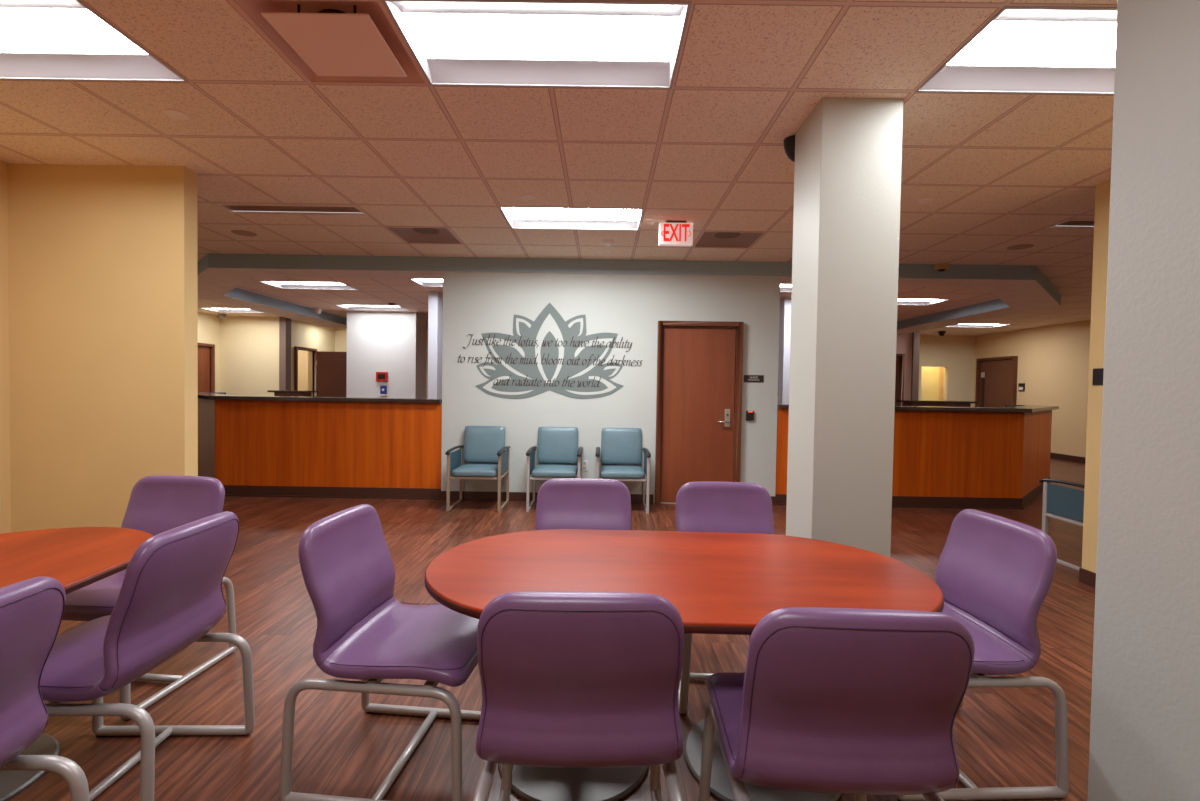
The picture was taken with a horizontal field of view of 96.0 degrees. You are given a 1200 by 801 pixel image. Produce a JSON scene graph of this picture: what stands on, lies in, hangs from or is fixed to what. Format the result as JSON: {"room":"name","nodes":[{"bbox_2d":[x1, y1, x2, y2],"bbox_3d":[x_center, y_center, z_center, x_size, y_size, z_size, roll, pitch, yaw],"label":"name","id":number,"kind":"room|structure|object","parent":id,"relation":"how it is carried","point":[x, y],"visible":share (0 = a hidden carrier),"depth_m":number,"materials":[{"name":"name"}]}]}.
{"room":"clinic common room","nodes":[
{"label":"clinic common room","id":0,"kind":"room"},
{"bbox_2d":[0,161,10,533],"bbox_3d":[-4.288,-0.226,0.988,0.150,3.001,5.950,1,1,0],"label":"wall","id":1,"kind":"structure","parent":0,"point":[5,491],"depth_m":3.81,"materials":[{"name":"yellow paint"}]},
{"bbox_2d":[7,164,197,531],"bbox_3d":[-3.577,-0.283,3.902,1.250,3.001,0.125,1,1,0],"label":"wall","id":2,"kind":"structure","parent":0,"point":[103,283],"depth_m":3.84,"materials":[{"name":"yellow paint"}]},
{"bbox_2d":[198,312,219,391],"bbox_3d":[-8.845,-0.429,6.628,0.150,3.001,17.200,1,1,0],"label":"wall","id":3,"kind":"structure","parent":0,"point":[208,324],"depth_m":12.17,"materials":[{"name":"beige paint"}]},
{"bbox_2d":[198,343,214,391],"bbox_3d":[-8.702,-0.142,11.610,0.102,2.206,1.050,1,1,0],"label":"door","id":4,"kind":"structure","parent":3,"relation":"in","point":[206,352],"depth_m":11.94,"materials":[{"name":"brown wood"}]},
{"bbox_2d":[220,316,278,395],"bbox_3d":[-8.056,-0.553,12.498,1.380,3.001,0.150,1,1,0],"label":"wall","id":5,"kind":"structure","parent":0,"point":[249,345],"depth_m":12.41,"materials":[{"name":"beige paint"}]},
{"bbox_2d":[291,319,334,390],"bbox_3d":[-7.437,-0.513,13.772,0.150,2.881,2.400,1,1,0],"label":"wall","id":6,"kind":"structure","parent":0,"point":[303,334],"depth_m":13.84,"materials":[{"name":"beige paint"}]},
{"bbox_2d":[279,317,290,389],"bbox_3d":[-7.292,-0.482,12.512,0.150,2.881,0.220,1,1,0],"label":"trim","id":7,"kind":"structure","parent":6,"relation":"attached to","point":[284,323],"depth_m":12.40,"materials":[{"name":"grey paint"}]},
{"bbox_2d":[294,346,346,396],"bbox_3d":[-6.905,-0.183,13.483,0.993,2.256,0.950,1,1,0],"label":"door","id":8,"kind":"structure","parent":6,"relation":"in","point":[329,369],"depth_m":13.89,"materials":[{"name":"brown wood"}]},
{"bbox_2d":[346,311,425,397],"bbox_3d":[-4.561,-0.417,11.582,1.440,2.881,0.660,1,1,0],"label":"wall","id":9,"kind":"structure","parent":0,"point":[394,343],"depth_m":11.24,"materials":[{"name":"white paint"}]},
{"bbox_2d":[376,372,387,380],"bbox_3d":[-4.531,-0.498,11.220,0.235,0.190,0.060,1,1,0],"label":"fire alarm","id":10,"kind":"object","parent":9,"relation":"attached to","point":[380,376],"visible":1,"depth_m":11.20,"materials":[{"name":"red plastic"}]},
{"bbox_2d":[380,386,386,395],"bbox_3d":[-4.501,-0.202,11.227,0.120,0.210,0.060,1,1,0],"label":"sign","id":11,"kind":"object","parent":9,"relation":"attached to","point":[383,389],"visible":1,"depth_m":11.21,"materials":[{"name":"blue plastic"}]},
{"bbox_2d":[428,291,442,398],"bbox_3d":[-2.717,-0.329,9.031,0.150,2.881,0.550,1,1,0],"label":"wall","id":12,"kind":"structure","parent":0,"point":[435,298],"depth_m":8.75,"materials":[{"name":"white paint"}]},
{"bbox_2d":[8,458,1094,800],"bbox_3d":[0.505,1.259,6.629,19.400,0.080,17.600,1,1,0],"label":"floor","id":13,"kind":"structure","parent":0,"point":[1003,736],"depth_m":2.36,"materials":[{"name":"brown wood"}]},
{"bbox_2d":[0,576,89,800],"bbox_3d":[-1.608,0.867,1.137,0.608,0.893,0.535,1,1,-2],"label":"dining chair","id":14,"kind":"object","parent":13,"relation":"on","point":[32,609],"visible":1,"depth_m":1.30,"materials":[{"name":"purple plastic"}]},
{"bbox_2d":[0,527,152,800],"bbox_3d":[-2.080,0.929,1.450,0.937,0.740,1.732,1,1,-5],"label":"dining table","id":15,"kind":"object","parent":13,"relation":"on","point":[76,557],"visible":0.61,"depth_m":1.93,"materials":[{"name":"brown wood"}]},
{"bbox_2d":[40,511,254,800],"bbox_3d":[-1.631,0.851,1.827,0.608,0.893,0.535,1,1,-2],"label":"dining chair","id":16,"kind":"object","parent":13,"relation":"on","point":[170,597],"visible":0.97,"depth_m":1.72,"materials":[{"name":"purple plastic"}]},
{"bbox_2d":[62,475,236,719],"bbox_3d":[-2.123,0.828,2.460,0.535,0.893,0.608,1,1,4],"label":"dining chair","id":17,"kind":"object","parent":13,"relation":"on","point":[157,504],"visible":0.31,"depth_m":2.64,"materials":[{"name":"purple plastic"}]},
{"bbox_2d":[267,390,317,396],"bbox_3d":[-6.798,0.380,11.975,0.830,1.200,0.530,1,1,0],"label":"countertop","id":18,"kind":"structure","parent":13,"relation":"on","point":[276,392],"depth_m":11.78,"materials":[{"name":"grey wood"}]},
{"bbox_2d":[198,392,441,499],"bbox_3d":[-4.373,0.531,7.094,5.080,1.200,1.500,2,1,26],"label":"reception counter","id":19,"kind":"object","parent":13,"relation":"on","point":[255,446],"depth_m":6.46,"materials":[{"name":"brown wood"}]},
{"bbox_2d":[198,392,441,402],"bbox_3d":[-4.364,-0.046,7.081,5.080,0.045,1.500,2,1,26],"label":"countertop","id":20,"kind":"structure","parent":19,"relation":"on","point":[202,395],"depth_m":6.37,"materials":[{"name":"grey stone"}]},
{"bbox_2d":[279,504,480,800],"bbox_3d":[-0.708,0.862,1.969,0.608,0.893,0.535,1,1,5],"label":"dining chair","id":21,"kind":"object","parent":13,"relation":"on","point":[363,633],"visible":0.85,"depth_m":1.83,"materials":[{"name":"purple plastic"}]},
{"bbox_2d":[445,426,509,511],"bbox_3d":[-1.365,0.753,6.113,0.602,0.896,0.629,1,1,0],"label":"armchair","id":22,"kind":"object","parent":13,"relation":"on","point":[486,444],"visible":1,"depth_m":6.31,"materials":[{"name":"blue leather"}]},
{"bbox_2d":[526,427,582,511],"bbox_3d":[-0.504,0.766,6.149,0.602,0.896,0.629,1,1,0],"label":"armchair","id":23,"kind":"object","parent":13,"relation":"on","point":[555,444],"visible":0.91,"depth_m":6.35,"materials":[{"name":"blue leather"}]},
{"bbox_2d":[473,592,683,800],"bbox_3d":[-0.053,0.883,1.510,0.535,0.893,0.608,1,1,-1],"label":"dining chair","id":24,"kind":"object","parent":13,"relation":"on","point":[568,679],"visible":1,"depth_m":1.27,"materials":[{"name":"purple plastic"}]},
{"bbox_2d":[536,478,630,529],"bbox_3d":[-0.089,0.858,2.562,0.535,0.893,0.608,1,1,0],"label":"dining chair","id":25,"kind":"object","parent":13,"relation":"on","point":[562,503],"visible":0.16,"depth_m":2.76,"materials":[{"name":"purple plastic"}]},
{"bbox_2d":[595,427,650,513],"bbox_3d":[0.251,0.778,6.157,0.602,0.896,0.629,1,1,0],"label":"armchair","id":26,"kind":"object","parent":13,"relation":"on","point":[618,445],"visible":0.95,"depth_m":6.35,"materials":[{"name":"blue leather"}]},
{"bbox_2d":[425,529,943,800],"bbox_3d":[0.257,0.955,1.922,1.732,0.740,0.937,1,1,2],"label":"dining table","id":27,"kind":"object","parent":13,"relation":"on","point":[717,582],"visible":0.52,"depth_m":1.84,"materials":[{"name":"brown wood"}]},
{"bbox_2d":[676,481,773,714],"bbox_3d":[0.616,0.870,2.530,0.535,0.893,0.608,1,1,2],"label":"dining chair","id":28,"kind":"object","parent":13,"relation":"on","point":[705,506],"visible":0.24,"depth_m":2.72,"materials":[{"name":"purple plastic"}]},
{"bbox_2d":[698,607,974,800],"bbox_3d":[0.579,0.894,1.438,0.535,0.893,0.608,1,1,2],"label":"dining chair","id":29,"kind":"object","parent":13,"relation":"on","point":[862,703],"visible":1,"depth_m":1.21,"materials":[{"name":"purple plastic"}]},
{"bbox_2d":[775,404,1058,508],"bbox_3d":[4.697,0.675,7.034,5.276,1.200,1.546,0,1,-24],"label":"reception desk","id":30,"kind":"object","parent":13,"relation":"on","point":[944,457],"depth_m":6.43,"materials":[{"name":"brown wood"}]},
{"bbox_2d":[777,404,1058,412],"bbox_3d":[4.706,0.098,7.021,5.276,0.045,1.546,0,1,-24],"label":"countertop","id":31,"kind":"structure","parent":30,"relation":"on","point":[1008,408],"depth_m":6.34,"materials":[{"name":"grey stone"}]},
{"bbox_2d":[896,400,977,406],"bbox_3d":[7.310,0.606,11.773,1.450,1.200,0.530,1,1,0],"label":"countertop","id":32,"kind":"structure","parent":13,"relation":"on","point":[905,402],"depth_m":11.58,"materials":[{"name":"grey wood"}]},
{"bbox_2d":[895,509,1068,800],"bbox_3d":[1.280,0.891,2.062,0.608,0.893,0.535,1,1,-3],"label":"dining chair","id":33,"kind":"object","parent":13,"relation":"on","point":[994,574],"visible":0.59,"depth_m":1.91,"materials":[{"name":"purple plastic"}]},
{"bbox_2d":[1039,479,1084,570],"bbox_3d":[4.022,0.881,4.277,0.602,0.896,0.629,1,1,0],"label":"armchair","id":34,"kind":"object","parent":13,"relation":"on","point":[1058,501],"visible":0.24,"depth_m":4.37,"materials":[{"name":"blue leather"}]},
{"bbox_2d":[0,0,1116,335],"bbox_3d":[0.551,-1.661,6.561,19.000,0.001,17.200,1,1,0],"label":"ceiling","id":35,"kind":"structure","parent":0,"point":[706,151],"depth_m":3.40,"materials":[{"name":"tile"}]},
{"bbox_2d":[0,0,188,81],"bbox_3d":[-2.688,-1.643,2.427,1.220,0.064,0.610,1,1,0],"label":"ceiling light","id":36,"kind":"object","parent":35,"relation":"attached to","point":[38,38],"visible":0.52,"depth_m":2.52,"materials":[{"name":"grey plastic"}]},
{"bbox_2d":[164,109,189,119],"bbox_3d":[-2.400,-1.621,3.065,0.116,0.007,0.116,1,1,0],"label":"cap","id":37,"kind":"object","parent":35,"relation":"attached to","point":[176,114],"visible":1,"depth_m":3.06,"materials":[{"name":"beige plastic"}]},
{"bbox_2d":[218,314,225,318],"bbox_3d":[-8.427,-1.869,12.044,0.160,0.119,0.160,1,1,0],"label":"dome camera","id":38,"kind":"object","parent":35,"relation":"attached to","point":[221,316],"visible":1,"depth_m":12.00,"materials":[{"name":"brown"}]},
{"bbox_2d":[202,308,263,312],"bbox_3d":[-7.618,-1.930,11.394,1.220,0.064,0.610,1,1,0],"label":"ceiling light","id":39,"kind":"object","parent":35,"relation":"attached to","point":[244,310],"visible":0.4,"depth_m":11.61,"materials":[{"name":"grey plastic"}]},
{"bbox_2d":[231,230,256,235],"bbox_3d":[-3.613,-1.698,5.487,0.224,0.005,0.224,1,1,0],"label":"ceiling speaker","id":40,"kind":"object","parent":35,"relation":"attached to","point":[238,232],"visible":1,"depth_m":5.48,"materials":[{"name":"beige"}]},
{"bbox_2d":[213,204,367,215],"bbox_3d":[-2.686,-1.688,4.718,1.220,0.051,0.250,1,1,0],"label":"ceiling vent","id":41,"kind":"object","parent":35,"relation":"in","point":[232,208],"visible":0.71,"depth_m":4.75,"materials":[{"name":"beige metal"}]},
{"bbox_2d":[259,281,357,289],"bbox_3d":[-4.491,-1.810,8.364,1.220,0.064,0.610,1,1,0],"label":"ceiling light","id":42,"kind":"object","parent":35,"relation":"attached to","point":[280,284],"visible":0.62,"depth_m":8.55,"materials":[{"name":"grey plastic"}]},
{"bbox_2d":[314,308,322,313],"bbox_3d":[-5.682,-1.799,10.884,0.160,0.119,0.160,1,1,0],"label":"dome camera","id":43,"kind":"object","parent":35,"relation":"attached to","point":[317,310],"visible":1,"depth_m":10.84,"materials":[{"name":"white plastic"}]},
{"bbox_2d":[229,0,429,85],"bbox_3d":[-1.163,-1.632,2.421,0.610,0.106,0.610,1,1,0],"label":"ceiling vent","id":44,"kind":"object","parent":35,"relation":"in","point":[352,42],"visible":1,"depth_m":2.38,"materials":[{"name":"beige metal"}]},
{"bbox_2d":[336,305,407,309],"bbox_3d":[-4.482,-1.863,10.663,1.220,0.064,0.610,1,1,0],"label":"ceiling light","id":45,"kind":"object","parent":35,"relation":"attached to","point":[350,307],"visible":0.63,"depth_m":10.88,"materials":[{"name":"grey plastic"}]},
{"bbox_2d":[384,226,463,244],"bbox_3d":[-1.761,-1.697,5.473,0.610,0.062,0.610,1,1,0],"label":"ceiling vent","id":46,"kind":"object","parent":35,"relation":"in","point":[408,234],"visible":0.89,"depth_m":5.58,"materials":[{"name":"beige metal"}]},
{"bbox_2d":[411,279,442,286],"bbox_3d":[-2.103,-1.763,7.965,1.220,0.064,0.610,1,1,0],"label":"ceiling light","id":47,"kind":"object","parent":35,"relation":"attached to","point":[423,282],"visible":0.21,"depth_m":8.13,"materials":[{"name":"grey plastic"}]},
{"bbox_2d":[521,194,535,199],"bbox_3d":[-0.568,-1.621,4.306,0.116,0.007,0.116,1,1,0],"label":"cap","id":48,"kind":"object","parent":35,"relation":"attached to","point":[525,196],"visible":1,"depth_m":4.29,"materials":[{"name":"beige plastic"}]},
{"bbox_2d":[382,0,691,88],"bbox_3d":[-0.249,-1.605,2.418,1.220,0.064,0.610,1,1,0],"label":"ceiling light","id":49,"kind":"object","parent":35,"relation":"attached to","point":[632,42],"visible":1,"depth_m":2.41,"materials":[{"name":"grey plastic"}]},
{"bbox_2d":[499,207,643,229],"bbox_3d":[-0.239,-1.661,4.858,1.220,0.066,0.610,1,1,0],"label":"ceiling light","id":50,"kind":"object","parent":35,"relation":"attached to","point":[517,217],"visible":0.9,"depth_m":4.93,"materials":[{"name":"grey plastic"}]},
{"bbox_2d":[602,239,613,245],"bbox_3d":[0.082,-1.619,5.564,0.120,0.049,0.120,1,1,0],"label":"smoke detector","id":51,"kind":"object","parent":35,"relation":"attached to","point":[607,242],"visible":1,"depth_m":5.53,"materials":[{"name":"white plastic"}]},
{"bbox_2d":[659,220,692,245],"bbox_3d":[0.687,-1.512,4.893,0.304,0.215,0.061,1,1,0],"label":"exit sign","id":52,"kind":"object","parent":35,"relation":"hanging from","point":[671,233],"visible":1,"depth_m":4.87,"materials":[{"name":"grey plastic"}]},
{"bbox_2d":[692,231,766,248],"bbox_3d":[1.288,-1.649,5.462,0.610,0.062,0.610,1,1,0],"label":"ceiling vent","id":53,"kind":"object","parent":35,"relation":"in","point":[707,239],"visible":0.95,"depth_m":5.56,"materials":[{"name":"beige metal"}]},
{"bbox_2d":[780,284,791,291],"bbox_3d":[3.166,-1.680,7.945,1.220,0.064,0.610,1,1,0],"label":"ceiling light","id":54,"kind":"object","parent":35,"relation":"attached to","point":[783,287],"visible":0.02,"depth_m":8.15,"materials":[{"name":"grey plastic"}]},
{"bbox_2d":[898,298,949,304],"bbox_3d":[5.030,-1.675,8.998,1.220,0.064,0.610,1,1,0],"label":"ceiling light","id":55,"kind":"object","parent":35,"relation":"attached to","point":[901,301],"visible":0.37,"depth_m":9.18,"materials":[{"name":"grey plastic"}]},
{"bbox_2d":[916,199,933,203],"bbox_3d":[2.567,-1.571,4.266,0.116,0.007,0.116,1,1,0],"label":"cap","id":56,"kind":"object","parent":35,"relation":"attached to","point":[923,201],"visible":1,"depth_m":4.25,"materials":[{"name":"beige plastic"}]},
{"bbox_2d":[938,331,945,335],"bbox_3d":[8.376,-1.633,13.232,0.160,0.119,0.160,1,1,0],"label":"dome camera","id":57,"kind":"object","parent":35,"relation":"attached to","point":[941,333],"visible":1,"depth_m":13.19,"materials":[{"name":"black plastic"}]},
{"bbox_2d":[946,324,1010,327],"bbox_3d":[8.282,-1.694,11.985,1.220,0.064,0.610,1,1,0],"label":"ceiling light","id":58,"kind":"object","parent":35,"relation":"attached to","point":[957,325],"visible":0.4,"depth_m":12.21,"materials":[{"name":"grey plastic"}]},
{"bbox_2d":[914,6,1116,94],"bbox_3d":[2.191,-1.566,2.409,1.220,0.064,0.610,1,1,0],"label":"ceiling light","id":59,"kind":"object","parent":35,"relation":"attached to","point":[1076,46],"visible":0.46,"depth_m":2.46,"materials":[{"name":"grey plastic"}]},
{"bbox_2d":[1007,244,1033,249],"bbox_3d":[4.316,-1.575,5.547,0.224,0.005,0.224,1,1,0],"label":"ceiling speaker","id":60,"kind":"object","parent":35,"relation":"attached to","point":[1022,246],"visible":1,"depth_m":5.53,"materials":[{"name":"beige"}]},
{"bbox_2d":[1046,219,1093,228],"bbox_3d":[4.653,-1.574,4.771,1.220,0.051,0.250,1,1,0],"label":"ceiling vent","id":61,"kind":"object","parent":35,"relation":"in","point":[1071,223],"visible":0.26,"depth_m":4.81,"materials":[{"name":"beige metal"}]},
{"bbox_2d":[441,272,779,503],"bbox_3d":[0.118,-0.285,6.490,3.990,3.001,0.150,1,1,0],"label":"wall","id":62,"kind":"structure","parent":0,"point":[630,306],"depth_m":6.41,"materials":[{"name":"grey paint"}]},
{"bbox_2d":[441,491,652,502],"bbox_3d":[-0.632,1.153,6.445,2.535,0.105,0.012,1,1,0],"label":"baseboard","id":63,"kind":"structure","parent":62,"relation":"attached to","point":[454,495],"depth_m":6.44,"materials":[{"name":"brown wood"}]},
{"bbox_2d":[476,303,622,398],"bbox_3d":[-0.593,-0.585,6.407,1.773,1.148,0.006,1,1,0],"label":"lotus wall decal","id":64,"kind":"object","parent":62,"relation":"attached to","point":[549,325],"visible":1,"depth_m":6.41,"materials":[{"name":"grey"}]},
{"bbox_2d":[458,334,641,386],"bbox_3d":[-0.592,-0.467,6.405,2.194,0.615,0.001,1,1,0],"label":"lettering","id":65,"kind":"object","parent":62,"relation":"attached to","point":[468,334],"depth_m":6.40,"materials":[{"name":"black"}]},
{"bbox_2d":[582,461,587,470],"bbox_3d":[-0.183,0.777,6.435,0.075,0.120,0.011,1,1,0],"label":"wall outlet","id":66,"kind":"object","parent":62,"relation":"attached to","point":[584,463],"visible":1,"depth_m":6.43,"materials":[{"name":"white plastic"}]},
{"bbox_2d":[655,321,743,503],"bbox_3d":[1.167,0.152,6.398,1.000,2.171,0.120,1,1,0],"label":"door","id":67,"kind":"structure","parent":62,"relation":"in","point":[700,369],"depth_m":6.41,"materials":[{"name":"brown wood"}]},
{"bbox_2d":[746,411,753,420],"bbox_3d":[1.778,0.179,6.403,0.090,0.115,0.032,1,1,0],"label":"card reader","id":68,"kind":"object","parent":62,"relation":"attached to","point":[749,414],"visible":1,"depth_m":6.39,"materials":[{"name":"black plastic"}]},
{"bbox_2d":[744,375,763,381],"bbox_3d":[1.823,-0.259,6.404,0.235,0.085,0.009,1,1,0],"label":"room sign","id":69,"kind":"object","parent":62,"relation":"attached to","point":[747,378],"visible":1,"depth_m":6.40,"materials":[{"name":"black plastic"}]},
{"bbox_2d":[771,496,775,504],"bbox_3d":[1.878,1.192,6.436,0.425,0.105,0.012,1,1,0],"label":"baseboard","id":70,"kind":"structure","parent":62,"relation":"attached to","point":[773,498],"depth_m":6.43,"materials":[{"name":"brown rubber"}]},
{"bbox_2d":[298,329,943,400],"bbox_3d":[0.538,-0.477,15.016,18.550,3.001,0.150,1,1,0],"label":"wall","id":71,"kind":"structure","parent":0,"point":[340,334],"depth_m":14.95,"materials":[{"name":"beige paint"}]},
{"bbox_2d":[197,253,1060,333],"bbox_3d":[0.252,-1.655,9.713,13.440,0.169,6.700,1,1,0],"label":"ceiling","id":72,"kind":"structure","parent":0,"point":[1018,288],"depth_m":6.38,"materials":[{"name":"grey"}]},
{"bbox_2d":[934,263,948,271],"bbox_3d":[3.998,-1.554,6.319,0.150,0.092,0.080,1,1,0],"label":"sensor","id":73,"kind":"object","parent":72,"relation":"attached to","point":[940,267],"visible":1,"depth_m":6.29,"materials":[{"name":"brown plastic"}]},
{"bbox_2d":[778,297,790,403],"bbox_3d":[3.012,-0.236,8.935,0.110,2.881,0.400,1,1,0],"label":"wall","id":74,"kind":"structure","parent":0,"point":[785,302],"depth_m":8.73,"materials":[{"name":"white paint"}]},
{"bbox_2d":[786,98,902,556],"bbox_3d":[1.334,-0.125,3.015,0.418,2.881,0.395,1,1,0],"label":"column","id":75,"kind":"structure","parent":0,"point":[848,151],"depth_m":2.82,"materials":[{"name":"grey paint"}]},
{"bbox_2d":[784,135,794,161],"bbox_3d":[1.196,-1.502,3.251,0.180,0.135,0.140,1,1,0],"label":"speaker","id":76,"kind":"object","parent":75,"relation":"attached to","point":[789,142],"visible":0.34,"depth_m":3.22},
{"bbox_2d":[896,332,912,399],"bbox_3d":[6.392,-0.326,12.465,1.480,3.001,0.150,1,1,0],"label":"wall","id":77,"kind":"structure","parent":0,"point":[904,341],"depth_m":12.37,"materials":[{"name":"beige paint"}]},
{"bbox_2d":[895,354,904,405],"bbox_3d":[6.451,0.053,12.380,0.950,2.256,0.102,1,1,0],"label":"door","id":78,"kind":"structure","parent":77,"relation":"in","point":[900,358],"depth_m":12.36,"materials":[{"name":"brown wood"}]},
{"bbox_2d":[921,367,939,400],"bbox_3d":[8.761,-0.284,14.837,1.000,2.881,0.150,1,1,0],"label":"wall","id":79,"kind":"structure","parent":0,"point":[929,375],"depth_m":14.76,"materials":[{"name":"yellow paint"}]},
{"bbox_2d":[918,335,975,406],"bbox_3d":[8.133,-0.280,14.239,3.350,2.881,0.150,1,1,0],"label":"wall","id":80,"kind":"structure","parent":0,"point":[956,354],"depth_m":14.14,"materials":[{"name":"beige paint"}]},
{"bbox_2d":[911,331,919,399],"bbox_3d":[7.204,-0.271,13.248,0.140,2.881,1.840,1,1,0],"label":"trim","id":81,"kind":"structure","parent":80,"relation":"attached to","point":[916,335],"depth_m":12.32,"materials":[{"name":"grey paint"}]},
{"bbox_2d":[974,320,1090,456],"bbox_3d":[9.853,-0.134,6.559,0.150,3.001,17.200,1,1,0],"label":"wall","id":82,"kind":"structure","parent":0,"point":[1053,360],"depth_m":11.60,"materials":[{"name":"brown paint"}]},
{"bbox_2d":[975,356,1017,406],"bbox_3d":[9.761,0.072,13.346,0.102,2.276,1.280,1,1,0],"label":"door","id":83,"kind":"structure","parent":82,"relation":"in","point":[996,377],"depth_m":13.31,"materials":[{"name":"brown wood"}]},
{"bbox_2d":[1018,383,1024,390],"bbox_3d":[9.786,-0.314,12.536,0.033,0.170,0.160,1,1,0],"label":"thermostat","id":84,"kind":"object","parent":82,"relation":"attached to","point":[1021,386],"visible":1,"depth_m":12.52,"materials":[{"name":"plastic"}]},
{"bbox_2d":[1050,453,1085,462],"bbox_3d":[9.756,1.265,8.292,0.012,0.120,8.600,1,1,0],"label":"baseboard","id":85,"kind":"structure","parent":82,"relation":"attached to","point":[1053,455],"depth_m":11.25,"materials":[{"name":"brown wood"}]},
{"bbox_2d":[1082,180,1110,572],"bbox_3d":[3.621,-0.101,0.958,0.150,3.001,5.950,1,1,0],"label":"wall","id":86,"kind":"structure","parent":0,"point":[1102,191],"depth_m":3.88,"materials":[{"name":"yellow paint"}]},
{"bbox_2d":[1079,568,1095,586],"bbox_3d":[3.517,1.348,0.995,0.012,0.100,5.955,1,1,0],"label":"baseboard","id":87,"kind":"structure","parent":86,"relation":"attached to","point":[1087,577],"depth_m":3.90,"materials":[{"name":"brown wood"}]},
{"bbox_2d":[1092,368,1103,384],"bbox_3d":[3.553,-0.169,3.833,0.008,0.120,0.120,1,1,0],"label":"plaque","id":88,"kind":"object","parent":86,"relation":"attached to","point":[1097,372],"visible":0.56,"depth_m":3.85,"materials":[{"name":"black plastic"}]},
{"bbox_2d":[1088,0,1199,800],"bbox_3d":[1.719,-0.081,1.381,0.475,2.881,0.420,1,1,0],"label":"wall","id":89,"kind":"structure","parent":0,"point":[1145,721],"depth_m":1.45,"materials":[{"name":"grey paint"}]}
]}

